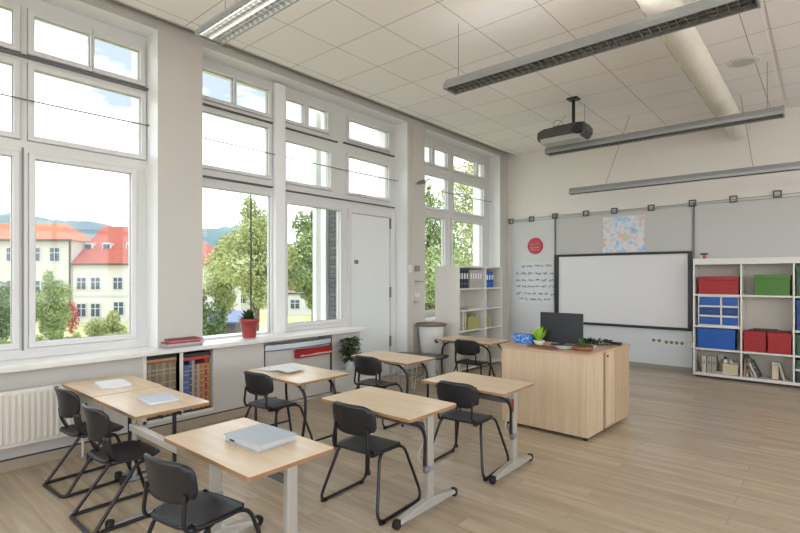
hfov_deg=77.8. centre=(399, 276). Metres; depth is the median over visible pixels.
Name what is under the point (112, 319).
bush
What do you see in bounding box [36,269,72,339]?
tree
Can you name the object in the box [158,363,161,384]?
book
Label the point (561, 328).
monitor
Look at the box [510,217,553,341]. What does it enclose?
wall panel
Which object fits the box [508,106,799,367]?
wall
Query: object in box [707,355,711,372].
magazine file
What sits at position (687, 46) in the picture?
ventilation duct
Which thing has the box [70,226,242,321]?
building
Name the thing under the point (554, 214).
trim
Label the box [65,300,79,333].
shrub
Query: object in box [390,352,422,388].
stool
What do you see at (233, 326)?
shed
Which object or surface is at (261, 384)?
chair
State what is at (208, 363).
book
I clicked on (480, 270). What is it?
binder
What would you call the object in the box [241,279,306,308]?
house
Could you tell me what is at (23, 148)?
window
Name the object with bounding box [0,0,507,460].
wall
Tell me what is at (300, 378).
school desk
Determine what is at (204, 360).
book
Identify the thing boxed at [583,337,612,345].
leaf garland
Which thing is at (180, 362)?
bookshelf
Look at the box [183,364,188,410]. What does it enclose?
book
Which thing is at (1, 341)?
shrub
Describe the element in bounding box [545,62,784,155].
light
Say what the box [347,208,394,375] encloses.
door
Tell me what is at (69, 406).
shell chair
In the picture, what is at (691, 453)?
floor
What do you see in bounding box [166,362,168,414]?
book
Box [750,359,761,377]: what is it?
book
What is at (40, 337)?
shrub
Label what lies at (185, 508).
chair
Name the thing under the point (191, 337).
magazine
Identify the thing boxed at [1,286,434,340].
ground
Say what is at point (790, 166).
light
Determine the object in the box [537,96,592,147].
projector
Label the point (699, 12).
light
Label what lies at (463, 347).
chair
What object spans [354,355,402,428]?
chair
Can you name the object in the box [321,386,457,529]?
school desk
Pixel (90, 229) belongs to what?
hills
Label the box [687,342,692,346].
switch box
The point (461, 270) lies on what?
binder
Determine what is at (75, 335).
shrub
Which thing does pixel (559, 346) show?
glass dish
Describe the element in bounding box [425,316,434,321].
trim
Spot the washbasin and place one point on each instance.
(427, 332)
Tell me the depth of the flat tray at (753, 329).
7.04 m
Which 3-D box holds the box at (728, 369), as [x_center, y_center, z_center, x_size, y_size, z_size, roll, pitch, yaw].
[4.899,1.365,7.336,0.205,0.159,0.206,0,0,41]
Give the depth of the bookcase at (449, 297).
8.29 m
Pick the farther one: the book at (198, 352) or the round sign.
the round sign
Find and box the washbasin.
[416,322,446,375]
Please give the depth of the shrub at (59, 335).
32.24 m
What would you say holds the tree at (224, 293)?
on the ground at (263, 313)
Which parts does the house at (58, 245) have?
pane, pane, pane, pane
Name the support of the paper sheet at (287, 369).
on the paper sheet at (286, 365)
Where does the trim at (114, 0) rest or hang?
attached to the wall at (175, 56)
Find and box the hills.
[0,213,311,277]
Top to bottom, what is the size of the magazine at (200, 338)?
0.014 m
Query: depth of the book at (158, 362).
4.80 m
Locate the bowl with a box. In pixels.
[572,344,593,350]
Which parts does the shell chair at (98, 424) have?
backrest, seat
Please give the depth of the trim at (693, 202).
7.84 m
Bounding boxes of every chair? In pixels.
[42,386,138,497]
[69,403,159,532]
[141,453,260,532]
[243,370,312,439]
[320,401,420,525]
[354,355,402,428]
[434,380,508,480]
[453,339,494,376]
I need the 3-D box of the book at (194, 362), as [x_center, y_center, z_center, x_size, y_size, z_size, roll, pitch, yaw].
[-2.129,1.130,5.186,0.193,0.460,0.026,0,0,41]
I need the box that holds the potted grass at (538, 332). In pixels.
[526,327,547,344]
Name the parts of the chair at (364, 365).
backrest, seat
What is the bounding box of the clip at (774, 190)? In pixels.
[773,190,781,197]
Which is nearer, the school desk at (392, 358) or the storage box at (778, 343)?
the school desk at (392, 358)
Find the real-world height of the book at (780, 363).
0.234 m
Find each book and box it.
[147,353,176,360]
[147,357,176,362]
[147,359,176,364]
[148,365,150,418]
[151,364,154,418]
[155,364,157,417]
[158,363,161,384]
[162,363,165,415]
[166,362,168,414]
[169,362,171,414]
[172,361,175,389]
[183,350,209,357]
[183,355,209,360]
[183,360,191,410]
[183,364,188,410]
[183,365,186,411]
[192,360,193,409]
[194,362,201,407]
[194,363,199,408]
[194,364,196,408]
[195,361,204,407]
[196,358,206,406]
[207,362,209,406]
[466,314,477,327]
[466,315,472,328]
[466,317,469,329]
[743,358,746,376]
[745,354,750,376]
[745,362,753,376]
[746,357,750,376]
[748,360,757,377]
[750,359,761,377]
[778,362,785,380]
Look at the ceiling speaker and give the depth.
5.53 m
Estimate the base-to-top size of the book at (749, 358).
0.261 m
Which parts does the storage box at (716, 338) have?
lid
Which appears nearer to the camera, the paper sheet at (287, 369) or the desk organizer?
the paper sheet at (287, 369)
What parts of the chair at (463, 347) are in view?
backrest, seat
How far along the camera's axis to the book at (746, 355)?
7.13 m
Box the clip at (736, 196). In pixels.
[729,195,737,202]
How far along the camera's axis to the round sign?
9.57 m
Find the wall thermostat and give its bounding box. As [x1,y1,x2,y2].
[414,266,419,270]
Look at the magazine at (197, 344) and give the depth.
4.79 m
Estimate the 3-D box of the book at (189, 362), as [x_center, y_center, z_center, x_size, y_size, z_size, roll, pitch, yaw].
[-2.200,1.105,5.103,0.193,0.510,0.026,0,0,41]
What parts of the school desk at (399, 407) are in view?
cross rail, height knob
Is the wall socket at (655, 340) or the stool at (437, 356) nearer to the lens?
the stool at (437, 356)
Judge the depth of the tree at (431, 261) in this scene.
21.45 m
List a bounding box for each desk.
[62,374,162,479]
[93,386,209,530]
[129,418,333,532]
[243,363,347,444]
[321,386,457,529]
[351,350,434,426]
[423,371,533,484]
[434,335,509,375]
[501,341,630,440]
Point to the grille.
(741, 62)
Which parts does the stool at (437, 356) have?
leg, seat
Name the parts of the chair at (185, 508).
backrest, seat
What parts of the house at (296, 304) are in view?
pane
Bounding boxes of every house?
[0,223,91,321]
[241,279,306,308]
[288,291,311,315]
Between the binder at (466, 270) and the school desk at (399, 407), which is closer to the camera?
the school desk at (399, 407)
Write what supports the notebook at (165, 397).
on the school desk at (127, 404)
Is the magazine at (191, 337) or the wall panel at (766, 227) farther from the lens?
the wall panel at (766, 227)
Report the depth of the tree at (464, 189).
29.35 m
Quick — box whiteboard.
[554,251,692,330]
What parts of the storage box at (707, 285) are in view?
lid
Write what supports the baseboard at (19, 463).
attached to the wall at (175, 56)
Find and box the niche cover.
[264,337,331,400]
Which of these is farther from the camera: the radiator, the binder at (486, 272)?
the binder at (486, 272)
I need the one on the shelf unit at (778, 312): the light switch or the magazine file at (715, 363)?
the magazine file at (715, 363)
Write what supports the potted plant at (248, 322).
on the windowsill
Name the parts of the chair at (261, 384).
backrest, seat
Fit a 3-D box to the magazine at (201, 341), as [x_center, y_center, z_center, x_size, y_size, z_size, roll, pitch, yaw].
[-2.149,0.656,4.896,0.180,0.018,0.370,0,0,38]
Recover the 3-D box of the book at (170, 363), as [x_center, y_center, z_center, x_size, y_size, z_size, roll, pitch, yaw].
[-2.334,1.100,4.947,0.193,0.520,0.032,0,0,41]
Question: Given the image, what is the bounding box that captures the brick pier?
[313,112,335,320]
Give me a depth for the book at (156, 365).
4.78 m
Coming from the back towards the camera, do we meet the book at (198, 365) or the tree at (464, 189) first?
the tree at (464, 189)
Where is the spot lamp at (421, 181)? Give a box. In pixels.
[415,179,425,184]
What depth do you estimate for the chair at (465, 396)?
3.84 m
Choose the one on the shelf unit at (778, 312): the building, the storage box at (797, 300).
the storage box at (797, 300)
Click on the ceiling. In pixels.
(398, 54)
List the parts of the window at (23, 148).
sash, sash, sash, sash, sash, sash, sash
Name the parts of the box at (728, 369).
lid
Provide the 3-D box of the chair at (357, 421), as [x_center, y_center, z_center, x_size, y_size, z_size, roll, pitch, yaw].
[-0.199,1.166,3.346,0.536,0.708,0.479,0,0,38]
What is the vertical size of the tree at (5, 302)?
6.263 m
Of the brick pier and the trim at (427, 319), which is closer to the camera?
the brick pier
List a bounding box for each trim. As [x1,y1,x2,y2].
[114,0,507,152]
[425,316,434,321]
[554,214,555,254]
[693,202,694,258]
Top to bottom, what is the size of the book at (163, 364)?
0.520 m
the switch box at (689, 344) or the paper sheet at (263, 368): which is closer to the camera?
the paper sheet at (263, 368)
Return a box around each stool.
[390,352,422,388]
[414,353,448,390]
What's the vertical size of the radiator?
0.643 m
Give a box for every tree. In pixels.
[0,281,9,341]
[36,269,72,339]
[203,234,243,333]
[209,195,302,330]
[288,208,312,320]
[425,176,472,309]
[432,160,472,265]
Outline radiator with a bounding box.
[0,381,83,456]
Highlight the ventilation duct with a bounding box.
[636,0,748,139]
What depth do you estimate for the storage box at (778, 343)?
6.88 m
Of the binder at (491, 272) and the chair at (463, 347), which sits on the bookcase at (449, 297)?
the binder at (491, 272)
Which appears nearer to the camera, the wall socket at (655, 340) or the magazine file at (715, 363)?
the magazine file at (715, 363)
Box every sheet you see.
[255,366,282,372]
[265,365,304,372]
[269,364,302,369]
[514,262,553,303]
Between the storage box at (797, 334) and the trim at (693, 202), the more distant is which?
the trim at (693, 202)
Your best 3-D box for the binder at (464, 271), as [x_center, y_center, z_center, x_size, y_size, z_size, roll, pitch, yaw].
[0.940,0.039,8.032,0.262,0.300,0.072,0,0,41]
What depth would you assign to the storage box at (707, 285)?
7.34 m
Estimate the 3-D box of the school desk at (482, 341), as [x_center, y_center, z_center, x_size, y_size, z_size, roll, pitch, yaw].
[0.986,1.185,6.798,0.880,0.649,0.550,0,0,41]
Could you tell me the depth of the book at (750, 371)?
7.12 m
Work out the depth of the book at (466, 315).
8.12 m
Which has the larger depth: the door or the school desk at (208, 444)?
the door
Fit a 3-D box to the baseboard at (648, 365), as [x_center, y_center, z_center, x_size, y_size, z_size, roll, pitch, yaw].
[5.235,1.485,7.348,8.030,0.070,0.030,0,0,41]
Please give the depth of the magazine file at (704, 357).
7.48 m
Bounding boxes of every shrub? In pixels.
[0,337,9,343]
[36,334,48,340]
[53,331,70,339]
[65,300,79,333]
[71,331,84,337]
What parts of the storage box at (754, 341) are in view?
lid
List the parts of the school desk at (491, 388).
cross rail, height knob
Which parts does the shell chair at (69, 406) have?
backrest, seat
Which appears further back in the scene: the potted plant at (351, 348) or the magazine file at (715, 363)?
the magazine file at (715, 363)
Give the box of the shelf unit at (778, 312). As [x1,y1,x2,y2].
[693,257,799,387]
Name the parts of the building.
pane, pane, pane, pane, pane, pane, pane, pane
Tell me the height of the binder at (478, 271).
0.300 m
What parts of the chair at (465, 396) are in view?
backrest, seat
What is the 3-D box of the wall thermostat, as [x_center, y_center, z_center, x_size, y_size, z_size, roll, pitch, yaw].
[0.269,-0.125,7.730,0.034,0.090,0.100,0,0,41]
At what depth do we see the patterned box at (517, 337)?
5.32 m
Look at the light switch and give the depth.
7.59 m
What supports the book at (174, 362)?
in the bookshelf at (180, 362)
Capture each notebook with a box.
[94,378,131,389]
[137,392,178,405]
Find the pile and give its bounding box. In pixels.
[460,307,478,309]
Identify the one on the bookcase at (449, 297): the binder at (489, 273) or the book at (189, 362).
the binder at (489, 273)
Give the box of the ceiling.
[119,0,799,154]
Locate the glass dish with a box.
[555,345,572,348]
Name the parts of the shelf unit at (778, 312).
panel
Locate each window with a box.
[0,0,148,360]
[203,58,396,376]
[425,136,490,316]
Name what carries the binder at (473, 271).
on the bookcase at (449, 297)
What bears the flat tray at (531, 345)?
on the desk at (581, 394)
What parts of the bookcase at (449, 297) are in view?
panel, panel, panel, panel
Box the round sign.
[528,238,542,253]
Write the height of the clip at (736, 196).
0.104 m
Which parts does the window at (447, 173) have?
sash, sash, sash, sash, sash, sash, sash, sash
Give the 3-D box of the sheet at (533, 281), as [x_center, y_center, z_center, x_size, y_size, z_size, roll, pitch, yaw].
[2.589,0.120,9.603,0.856,0.800,0.013,0,0,41]
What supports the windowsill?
attached to the wall at (175, 56)
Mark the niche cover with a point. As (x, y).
(273, 358)
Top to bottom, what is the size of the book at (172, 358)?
0.020 m
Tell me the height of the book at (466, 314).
0.224 m
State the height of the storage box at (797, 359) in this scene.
0.119 m
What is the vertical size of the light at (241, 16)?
0.634 m
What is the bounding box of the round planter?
[572,337,593,350]
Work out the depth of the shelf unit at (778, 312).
7.24 m
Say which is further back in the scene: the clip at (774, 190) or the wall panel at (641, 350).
the wall panel at (641, 350)
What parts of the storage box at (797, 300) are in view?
lid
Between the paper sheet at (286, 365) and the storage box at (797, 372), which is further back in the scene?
the storage box at (797, 372)
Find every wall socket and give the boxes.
[650,337,662,343]
[663,339,684,346]
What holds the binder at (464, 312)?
on the bookcase at (449, 297)
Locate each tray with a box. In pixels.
[265,338,331,351]
[527,344,558,349]
[748,328,789,332]
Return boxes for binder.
[224,423,296,452]
[460,312,463,329]
[461,270,462,287]
[463,270,465,287]
[464,312,465,329]
[466,270,467,287]
[468,270,471,287]
[472,270,474,287]
[475,270,476,287]
[477,270,479,287]
[480,270,481,287]
[486,272,487,287]
[488,272,490,287]
[491,272,492,286]
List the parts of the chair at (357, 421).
backrest, seat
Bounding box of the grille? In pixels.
[732,58,755,66]
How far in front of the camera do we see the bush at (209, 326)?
25.95 m
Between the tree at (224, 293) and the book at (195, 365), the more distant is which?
the tree at (224, 293)
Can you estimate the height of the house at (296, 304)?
3.200 m
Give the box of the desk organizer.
[612,341,621,344]
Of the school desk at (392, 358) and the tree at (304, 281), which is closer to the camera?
the school desk at (392, 358)
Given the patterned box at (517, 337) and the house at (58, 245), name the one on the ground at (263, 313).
the house at (58, 245)
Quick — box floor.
[0,362,799,532]
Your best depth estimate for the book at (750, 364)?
7.09 m
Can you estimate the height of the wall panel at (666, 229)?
0.730 m
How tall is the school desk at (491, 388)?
0.660 m
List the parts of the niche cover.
red strip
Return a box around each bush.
[83,309,127,336]
[203,289,227,335]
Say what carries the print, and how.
attached to the wall panel at (666, 229)
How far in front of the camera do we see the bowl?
4.78 m
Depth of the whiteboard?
8.45 m
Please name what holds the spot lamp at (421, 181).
attached to the wall at (175, 56)
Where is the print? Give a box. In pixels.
[602,214,644,252]
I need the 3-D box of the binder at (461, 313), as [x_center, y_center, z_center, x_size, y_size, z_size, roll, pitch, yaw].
[0.920,0.714,8.008,0.262,0.290,0.030,0,0,41]
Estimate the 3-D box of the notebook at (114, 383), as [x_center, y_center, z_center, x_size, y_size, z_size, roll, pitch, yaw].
[-2.278,0.851,3.933,0.200,0.017,0.280,0,0,-43]
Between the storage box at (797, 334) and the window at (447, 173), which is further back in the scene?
the window at (447, 173)
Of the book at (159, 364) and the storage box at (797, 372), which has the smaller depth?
the book at (159, 364)
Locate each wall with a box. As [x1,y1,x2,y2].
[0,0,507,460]
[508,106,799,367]
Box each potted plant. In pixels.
[236,308,259,337]
[336,336,363,370]
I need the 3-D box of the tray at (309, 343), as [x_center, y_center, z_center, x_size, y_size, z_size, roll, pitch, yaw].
[-1.198,0.827,6.018,0.081,0.069,0.994,0,0,41]
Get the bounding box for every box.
[513,333,534,343]
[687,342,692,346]
[697,327,737,349]
[698,277,739,294]
[722,362,739,375]
[743,329,767,352]
[754,275,791,295]
[767,332,792,354]
[796,266,799,295]
[796,299,799,329]
[796,333,799,354]
[796,358,799,368]
[796,371,799,382]
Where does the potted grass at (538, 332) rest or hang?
on the desk at (581, 394)
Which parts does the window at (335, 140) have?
sash, sash, sash, pull rod, sash, post, sash, sash, sash, sash, sash, sash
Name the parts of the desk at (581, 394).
door, door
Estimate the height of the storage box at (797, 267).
0.404 m
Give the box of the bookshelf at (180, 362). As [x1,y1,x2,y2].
[143,352,213,424]
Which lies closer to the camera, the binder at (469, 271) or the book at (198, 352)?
the book at (198, 352)
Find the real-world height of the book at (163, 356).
0.035 m
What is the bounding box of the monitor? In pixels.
[540,312,582,345]
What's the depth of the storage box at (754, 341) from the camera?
7.06 m
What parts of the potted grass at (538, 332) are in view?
dish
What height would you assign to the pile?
0.020 m
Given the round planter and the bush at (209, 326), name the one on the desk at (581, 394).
the round planter
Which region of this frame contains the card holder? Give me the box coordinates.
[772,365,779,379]
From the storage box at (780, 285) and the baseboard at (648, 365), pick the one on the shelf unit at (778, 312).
the storage box at (780, 285)
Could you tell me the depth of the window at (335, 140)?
6.19 m
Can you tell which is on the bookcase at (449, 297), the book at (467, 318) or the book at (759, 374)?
the book at (467, 318)
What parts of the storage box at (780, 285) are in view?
lid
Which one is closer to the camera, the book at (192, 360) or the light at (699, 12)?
the light at (699, 12)
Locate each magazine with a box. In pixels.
[160,343,202,348]
[161,340,200,344]
[162,340,204,346]
[164,336,199,340]
[165,338,203,342]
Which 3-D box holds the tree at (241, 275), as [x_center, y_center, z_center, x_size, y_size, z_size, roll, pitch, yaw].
[-7.062,0.784,24.084,4.370,9.479,3.718,0,0,-32]
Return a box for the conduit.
[412,125,412,365]
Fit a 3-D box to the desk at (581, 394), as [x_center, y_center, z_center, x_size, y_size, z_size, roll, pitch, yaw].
[1.685,1.119,5.258,1.144,0.802,1.064,0,0,41]
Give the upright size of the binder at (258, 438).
0.041 m
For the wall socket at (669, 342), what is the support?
attached to the wall panel at (641, 350)
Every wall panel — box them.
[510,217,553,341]
[556,205,691,254]
[583,325,691,367]
[695,196,799,258]
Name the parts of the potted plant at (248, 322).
pot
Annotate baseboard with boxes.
[0,367,423,472]
[629,361,692,372]
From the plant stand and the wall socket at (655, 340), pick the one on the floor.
the plant stand
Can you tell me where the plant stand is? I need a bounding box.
[334,368,382,393]
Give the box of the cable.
[510,192,799,222]
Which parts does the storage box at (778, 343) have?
lid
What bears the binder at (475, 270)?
on the bookcase at (449, 297)
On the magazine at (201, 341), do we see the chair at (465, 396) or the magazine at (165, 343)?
the magazine at (165, 343)
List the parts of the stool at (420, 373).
seat, leg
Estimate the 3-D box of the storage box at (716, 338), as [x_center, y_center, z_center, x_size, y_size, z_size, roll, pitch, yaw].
[4.782,0.924,7.476,0.485,0.299,0.286,0,0,41]
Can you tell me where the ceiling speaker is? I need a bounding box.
[727,55,760,67]
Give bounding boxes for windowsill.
[0,326,366,373]
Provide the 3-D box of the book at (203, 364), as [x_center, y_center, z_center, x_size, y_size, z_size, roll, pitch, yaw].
[-2.111,1.130,5.207,0.193,0.460,0.026,0,0,41]
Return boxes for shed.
[203,310,253,333]
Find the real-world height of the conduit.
3.840 m
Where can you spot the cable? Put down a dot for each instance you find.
(798, 192)
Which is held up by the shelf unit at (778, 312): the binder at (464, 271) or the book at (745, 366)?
the book at (745, 366)
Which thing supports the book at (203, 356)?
on the book at (192, 360)
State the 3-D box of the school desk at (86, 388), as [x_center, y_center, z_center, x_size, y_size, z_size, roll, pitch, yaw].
[-2.301,1.190,3.959,0.700,0.660,0.500,0,0,41]
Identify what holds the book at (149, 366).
in the bookshelf at (180, 362)
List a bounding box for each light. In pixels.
[195,0,299,45]
[443,0,760,94]
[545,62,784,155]
[569,95,799,194]
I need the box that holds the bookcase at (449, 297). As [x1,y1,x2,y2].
[435,266,501,372]
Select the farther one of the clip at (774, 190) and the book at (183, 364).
the clip at (774, 190)
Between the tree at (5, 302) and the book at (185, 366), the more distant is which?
the tree at (5, 302)
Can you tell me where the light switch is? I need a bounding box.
[408,265,411,272]
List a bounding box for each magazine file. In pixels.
[702,355,707,371]
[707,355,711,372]
[712,356,718,373]
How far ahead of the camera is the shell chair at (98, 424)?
3.06 m
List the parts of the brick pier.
post, post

